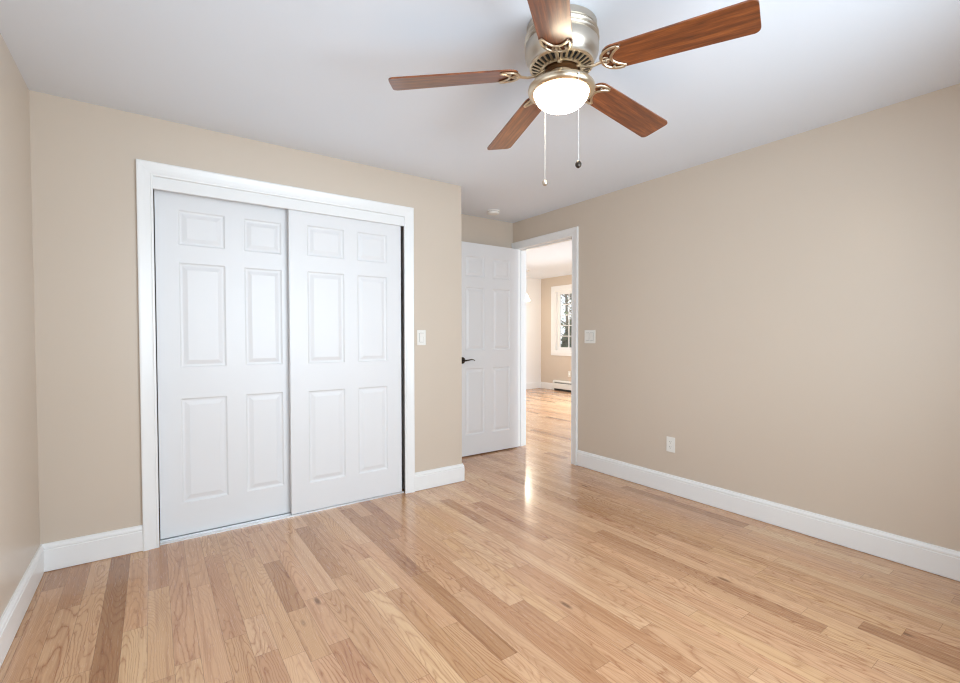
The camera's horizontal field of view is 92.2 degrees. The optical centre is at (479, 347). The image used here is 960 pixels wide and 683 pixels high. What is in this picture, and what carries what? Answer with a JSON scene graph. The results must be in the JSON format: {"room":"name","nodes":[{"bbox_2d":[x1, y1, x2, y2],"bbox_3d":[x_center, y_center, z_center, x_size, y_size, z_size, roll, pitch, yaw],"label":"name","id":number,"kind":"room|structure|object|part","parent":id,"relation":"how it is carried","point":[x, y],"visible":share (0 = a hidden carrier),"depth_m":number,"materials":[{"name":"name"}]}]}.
{"room":"empty bedroom","nodes":[
{"label":"empty bedroom","id":0,"kind":"room"},
{"bbox_2d":[0,33,39,617],"bbox_3d":[-1.469,-0.037,1.130,0.120,2.440,4.562,-1,2,-35],"label":"wall","id":1,"kind":"structure","parent":0,"point":[19,482],"depth_m":2.01,"materials":[{"name":"beige paint"}]},
{"bbox_2d":[0,525,142,667],"bbox_3d":[-1.037,1.113,1.022,0.425,0.145,3.600,-1,2,-35],"label":"baseboard","id":2,"kind":"structure","parent":1,"relation":"attached to","point":[65,553],"depth_m":2.40,"materials":[{"name":"white paint"}]},
{"bbox_2d":[29,90,461,543],"bbox_3d":[-1.236,-0.086,3.130,2.575,2.440,0.115,-1,2,-35],"label":"wall","id":3,"kind":"structure","parent":0,"point":[84,155],"depth_m":2.52,"materials":[{"name":"beige paint"}]},
{"bbox_2d":[154,189,290,538],"bbox_3d":[-1.566,0.093,2.940,0.800,2.064,0.035,-1,2,-35],"label":"door","id":4,"kind":"structure","parent":3,"relation":"in","point":[222,316],"depth_m":2.89,"materials":[{"name":"white paint"}]},
{"bbox_3d":[-1.694,-0.714,2.815,0.244,0.206,0.010,-1,2,-35],"label":"panel","id":5,"kind":"part","parent":4,"relation":"part of","materials":[{"name":"white paint"}]},
{"bbox_3d":[-1.694,-0.194,2.828,0.244,0.626,0.010,-1,2,-35],"label":"panel","id":6,"kind":"part","parent":4,"relation":"part of","materials":[{"name":"white paint"}]},
{"bbox_3d":[-1.693,0.621,2.848,0.244,0.630,0.010,-1,2,-35],"label":"panel","id":7,"kind":"part","parent":4,"relation":"part of","materials":[{"name":"white paint"}]},
{"bbox_3d":[-1.416,-0.719,3.013,0.224,0.206,0.010,-1,2,-35],"label":"panel","id":8,"kind":"part","parent":4,"relation":"part of","materials":[{"name":"white paint"}]},
{"bbox_3d":[-1.416,-0.199,3.025,0.224,0.626,0.010,-1,2,-35],"label":"panel","id":9,"kind":"part","parent":4,"relation":"part of","materials":[{"name":"white paint"}]},
{"bbox_3d":[-1.415,0.616,3.045,0.224,0.630,0.010,-1,2,-35],"label":"panel","id":10,"kind":"part","parent":4,"relation":"part of","materials":[{"name":"white paint"}]},
{"bbox_2d":[136,159,414,550],"bbox_3d":[-1.238,0.040,3.118,1.705,2.188,0.135,-1,2,-35],"label":"door frame","id":11,"kind":"structure","parent":3,"relation":"attached to","point":[204,183],"depth_m":2.79,"materials":[{"name":"white paint"}]},
{"bbox_2d":[287,209,401,514],"bbox_3d":[-0.942,0.084,3.318,0.806,2.064,0.035,-1,2,-35],"label":"door","id":12,"kind":"structure","parent":3,"relation":"in","point":[344,274],"depth_m":3.28,"materials":[{"name":"white paint"}]},
{"bbox_3d":[-1.067,-0.723,3.195,0.252,0.206,0.010,-1,2,-35],"label":"panel","id":13,"kind":"part","parent":12,"relation":"part of","materials":[{"name":"white paint"}]},
{"bbox_3d":[-1.067,-0.203,3.208,0.252,0.626,0.010,-1,2,-35],"label":"panel","id":14,"kind":"part","parent":12,"relation":"part of","materials":[{"name":"white paint"}]},
{"bbox_3d":[-1.066,0.611,3.228,0.252,0.630,0.010,-1,2,-35],"label":"panel","id":15,"kind":"part","parent":12,"relation":"part of","materials":[{"name":"white paint"}]},
{"bbox_3d":[-0.793,-0.728,3.389,0.228,0.206,0.010,-1,2,-35],"label":"panel","id":16,"kind":"part","parent":12,"relation":"part of","materials":[{"name":"white paint"}]},
{"bbox_3d":[-0.793,-0.208,3.402,0.228,0.626,0.010,-1,2,-35],"label":"panel","id":17,"kind":"part","parent":12,"relation":"part of","materials":[{"name":"white paint"}]},
{"bbox_3d":[-0.792,0.606,3.422,0.228,0.630,0.010,-1,2,-35],"label":"panel","id":18,"kind":"part","parent":12,"relation":"part of","materials":[{"name":"white paint"}]},
{"bbox_2d":[417,330,425,344],"bbox_3d":[-0.456,-0.076,3.606,0.074,0.118,0.012,-1,2,-35],"label":"light switch","id":19,"kind":"object","parent":3,"relation":"attached to","point":[421,334],"visible":1,"depth_m":3.60,"materials":[{"name":"white plastic"}]},
{"bbox_2d":[153,189,512,507],"bbox_3d":[-1.190,-0.109,4.050,3.715,2.440,0.120,-1,2,-35],"label":"wall","id":20,"kind":"structure","parent":0,"point":[474,229],"depth_m":4.78,"materials":[{"name":"beige paint"}]},
{"bbox_2d":[0,388,959,682],"bbox_3d":[0.623,1.124,5.082,8.070,0.080,8.540,-1,2,-35],"label":"floor","id":21,"kind":"structure","parent":0,"point":[535,566],"depth_m":2.13,"materials":[{"name":"brown wood"}]},
{"bbox_2d":[0,0,959,222],"bbox_3d":[0.045,-1.334,2.173,3.835,0.100,4.562,-1,2,-35],"label":"ceiling","id":22,"kind":"structure","parent":0,"point":[312,76],"depth_m":2.16,"materials":[{"name":"white paint"}]},
{"bbox_2d":[487,209,499,214],"bbox_3d":[0.133,-1.326,4.552,0.124,0.034,0.124,-1,2,-35],"label":"smoke detector","id":23,"kind":"object","parent":22,"relation":"attached to","point":[492,211],"visible":1,"depth_m":4.51,"materials":[{"name":"white plastic"}]},
{"bbox_2d":[388,0,760,185],"bbox_3d":[0.371,-0.976,1.886,1.307,0.602,1.379,-1,2,-35],"label":"ceiling fan","id":24,"kind":"object","parent":22,"relation":"hanging from","point":[561,45],"visible":1,"depth_m":1.75,"materials":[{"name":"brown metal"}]},
{"bbox_3d":[-0.103,-1.073,1.853,0.512,0.006,0.140,-4,13,0],"label":"fan blade","id":25,"kind":"part","parent":24,"relation":"part of","materials":[{"name":"brown wood"}]},
{"bbox_3d":[0.182,-1.084,2.255,0.140,0.006,0.512,-12,1,-20],"label":"fan blade","id":26,"kind":"part","parent":24,"relation":"part of","materials":[{"name":"brown wood"}]},
{"bbox_3d":[0.175,-1.093,1.851,0.201,0.037,0.118,-4,13,0],"label":"blade arm","id":27,"kind":"part","parent":24,"relation":"part of","materials":[{"name":"silver metal"}]},
{"bbox_3d":[0.276,-1.097,1.992,0.118,0.037,0.201,-12,1,-20],"label":"blade arm","id":28,"kind":"part","parent":24,"relation":"part of","materials":[{"name":"silver metal"}]},
{"bbox_3d":[0.216,-1.063,1.437,0.140,0.006,0.512,12,8,14],"label":"fan blade","id":29,"kind":"part","parent":24,"relation":"part of","materials":[{"name":"brown wood"}]},
{"bbox_3d":[0.287,-1.090,1.706,0.118,0.037,0.201,12,8,14],"label":"blade arm","id":30,"kind":"part","parent":24,"relation":"part of","materials":[{"name":"silver metal"}]},
{"bbox_2d":[529,46,593,78],"bbox_3d":[0.326,-1.116,1.850,0.254,0.025,0.254,-1,2,-35],"label":"grille","id":31,"kind":"object","parent":24,"relation":"attached to","point":[541,61],"depth_m":1.79,"materials":[{"name":"silver metal"}]},
{"bbox_3d":[0.326,-0.986,1.853,0.217,0.068,0.217,-1,2,-35],"label":"lamp shade","id":32,"kind":"part","parent":24,"relation":"part of","materials":[{"name":"white glass"}]},
{"bbox_3d":[0.368,-0.856,1.725,0.008,0.342,0.008,-1,2,-35],"label":"pull chain","id":33,"kind":"part","parent":24,"relation":"part of","materials":[{"name":"silver metal"}]},
{"bbox_3d":[0.444,-1.096,1.943,0.201,0.037,0.118,4,-13,-38],"label":"blade arm","id":34,"kind":"part","parent":24,"relation":"part of","materials":[{"name":"silver metal"}]},
{"bbox_3d":[0.448,-1.091,1.763,0.201,0.037,0.118,6,-7,35],"label":"blade arm","id":35,"kind":"part","parent":24,"relation":"part of","materials":[{"name":"silver metal"}]},
{"bbox_3d":[0.664,-1.081,2.115,0.512,0.006,0.140,4,-13,-38],"label":"fan blade","id":36,"kind":"part","parent":24,"relation":"part of","materials":[{"name":"brown wood"}]},
{"bbox_3d":[0.675,-1.068,1.602,0.512,0.006,0.140,6,-7,35],"label":"fan blade","id":37,"kind":"part","parent":24,"relation":"part of","materials":[{"name":"brown wood"}]},
{"bbox_2d":[526,278,540,382],"bbox_3d":[-0.201,-0.288,9.627,4.115,2.520,0.120,-1,2,-35],"label":"wall","id":38,"kind":"structure","parent":0,"point":[533,286],"depth_m":10.56,"materials":[{"name":"white paint"}]},
{"bbox_2d":[526,382,552,389],"bbox_3d":[-0.096,0.906,9.405,3.995,0.145,0.410,-1,2,-35],"label":"baseboard","id":39,"kind":"structure","parent":38,"relation":"attached to","point":[532,385],"depth_m":10.56,"materials":[{"name":"white paint"}]},
{"bbox_2d":[526,240,571,278],"bbox_3d":[2.185,-1.513,6.127,4.235,0.100,8.540,-1,2,-35],"label":"ceiling","id":40,"kind":"structure","parent":0,"point":[555,260],"depth_m":8.14,"materials":[{"name":"white paint"}]},
{"bbox_2d":[526,270,529,300],"bbox_3d":[0.929,-1.235,9.266,0.160,0.609,0.160,-1,2,-35],"label":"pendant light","id":41,"kind":"object","parent":40,"relation":"hanging from","point":[527,297],"visible":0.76,"depth_m":9.23,"materials":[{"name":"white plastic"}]},
{"bbox_2d":[541,275,571,382],"bbox_3d":[3.864,-0.234,7.350,0.120,2.520,8.300,-1,2,-35],"label":"wall","id":42,"kind":"structure","parent":0,"point":[553,367],"depth_m":10.48,"materials":[{"name":"beige paint"}]},
{"bbox_2d":[551,284,571,355],"bbox_3d":[2.071,-0.577,9.850,0.142,1.541,1.441,-1,2,-35],"label":"window","id":43,"kind":"structure","parent":42,"relation":"in","point":[556,291],"depth_m":10.30,"materials":[{"name":"white paint"}]},
{"bbox_3d":[2.091,-0.578,9.864,0.028,1.295,1.195,-1,2,-35],"label":"sash","id":44,"kind":"part","parent":43,"relation":"part of","materials":[{"name":"white paint"}]},
{"bbox_2d":[553,380,570,391],"bbox_3d":[2.501,0.871,9.133,0.072,0.224,2.942,-1,2,-35],"label":"baseboard heater","id":45,"kind":"object","parent":42,"relation":"attached to","point":[558,385],"visible":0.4,"depth_m":10.08,"materials":[{"name":"white metal"}]},
{"bbox_3d":[2.479,0.877,9.118,0.014,0.123,2.882,-1,2,-35],"label":"panel","id":46,"kind":"part","parent":45,"relation":"part of","materials":[{"name":"white metal"}]},
{"bbox_3d":[2.504,0.872,9.135,0.066,0.222,2.942,-1,2,-35],"label":"panel","id":47,"kind":"part","parent":45,"relation":"part of","materials":[{"name":"white metal"}]},
{"bbox_2d":[513,83,959,551],"bbox_3d":[0.508,-0.173,4.969,0.120,2.520,8.540,-1,2,-35],"label":"wall","id":48,"kind":"structure","parent":0,"point":[785,312],"depth_m":2.84,"materials":[{"name":"beige paint"}]},
{"bbox_2d":[461,241,519,456],"bbox_3d":[0.114,0.018,4.750,0.843,2.125,0.098,-1,2,-35],"label":"door","id":49,"kind":"structure","parent":48,"relation":"in","point":[490,274],"depth_m":4.75,"materials":[{"name":"white paint"}]},
{"bbox_3d":[-0.053,-0.807,4.629,0.233,0.205,0.010,-1,2,-35],"label":"panel","id":50,"kind":"part","parent":49,"relation":"part of","materials":[{"name":"white paint"}]},
{"bbox_3d":[-0.052,-0.285,4.642,0.233,0.630,0.010,-1,2,-35],"label":"panel","id":51,"kind":"part","parent":49,"relation":"part of","materials":[{"name":"white paint"}]},
{"bbox_3d":[-0.052,0.545,4.663,0.233,0.670,0.010,-1,2,-35],"label":"panel","id":52,"kind":"part","parent":49,"relation":"part of","materials":[{"name":"white paint"}]},
{"bbox_3d":[0.222,-0.812,4.824,0.230,0.205,0.010,-1,2,-35],"label":"panel","id":53,"kind":"part","parent":49,"relation":"part of","materials":[{"name":"white paint"}]},
{"bbox_3d":[0.222,-0.290,4.837,0.230,0.630,0.010,-1,2,-35],"label":"panel","id":54,"kind":"part","parent":49,"relation":"part of","materials":[{"name":"white paint"}]},
{"bbox_3d":[0.223,0.540,4.857,0.230,0.670,0.010,-1,2,-35],"label":"panel","id":55,"kind":"part","parent":49,"relation":"part of","materials":[{"name":"white paint"}]},
{"bbox_2d":[512,226,578,464],"bbox_3d":[0.685,-0.018,4.723,0.162,2.222,0.960,-1,2,-35],"label":"door frame","id":56,"kind":"structure","parent":48,"relation":"attached to","point":[569,234],"depth_m":4.62,"materials":[{"name":"white paint"}]},
{"bbox_2d":[584,330,594,342],"bbox_3d":[0.991,-0.096,4.176,0.012,0.118,0.124,-1,2,-35],"label":"light switch","id":57,"kind":"object","parent":48,"relation":"attached to","point":[589,334],"visible":1,"depth_m":4.18,"materials":[{"name":"white plastic"}]},
{"bbox_2d":[666,436,674,452],"bbox_3d":[1.460,0.745,3.539,0.008,0.115,0.070,-1,2,-35],"label":"wall outlet","id":58,"kind":"object","parent":48,"relation":"attached to","point":[670,441],"visible":1,"depth_m":3.54,"materials":[{"name":"white plastic"}]},
{"bbox_2d":[577,450,959,581],"bbox_3d":[1.882,1.064,2.946,0.016,0.145,3.362,-1,2,-35],"label":"baseboard","id":59,"kind":"structure","parent":48,"relation":"attached to","point":[945,562],"depth_m":2.84,"materials":[{"name":"white paint"}]},
{"label":"outside","id":60,"kind":"structure","parent":0,"visible":0},
{"bbox_3d":[15.236,0.690,36.847,51.570,0.200,64.000,-1,2,-35],"label":"ground","id":61,"kind":"structure","parent":60,"visible":0},
{"bbox_2d":[561,320,571,346],"bbox_3d":[3.703,-0.027,18.878,1.810,2.165,1.938,-1,2,-35],"label":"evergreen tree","id":62,"kind":"object","parent":61,"relation":"on","point":[564,340],"visible":0.12,"depth_m":18.71,"materials":[{"name":"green plant"}]},
{"bbox_2d":[561,294,571,335],"bbox_3d":[4.838,-2.341,26.040,2.976,6.411,3.526,-1,2,-35],"label":"leafy tree","id":63,"kind":"object","parent":61,"relation":"on","point":[566,295],"visible":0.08,"depth_m":25.95,"materials":[{"name":"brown plant"}]},
{"bbox_2d":[561,294,571,333],"bbox_3d":[7.168,-2.952,34.128,4.197,7.230,3.924,-1,2,-35],"label":"leafy tree","id":64,"kind":"object","parent":61,"relation":"on","point":[568,294],"visible":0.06,"depth_m":34.41,"materials":[{"name":"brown plant"}]},
{"bbox_3d":[-0.435,-0.112,4.140,0.100,2.440,0.607,-1,2,-35],"label":"wall","id":65,"kind":"structure","parent":0,"visible":0},
{"bbox_2d":[415,463,464,490],"bbox_3d":[-0.082,1.031,4.338,1.567,0.145,0.738,-1,2,-35],"label":"baseboard","id":66,"kind":"structure","parent":65,"relation":"attached to","point":[427,479],"depth_m":3.71,"materials":[{"name":"white paint"}]}
]}

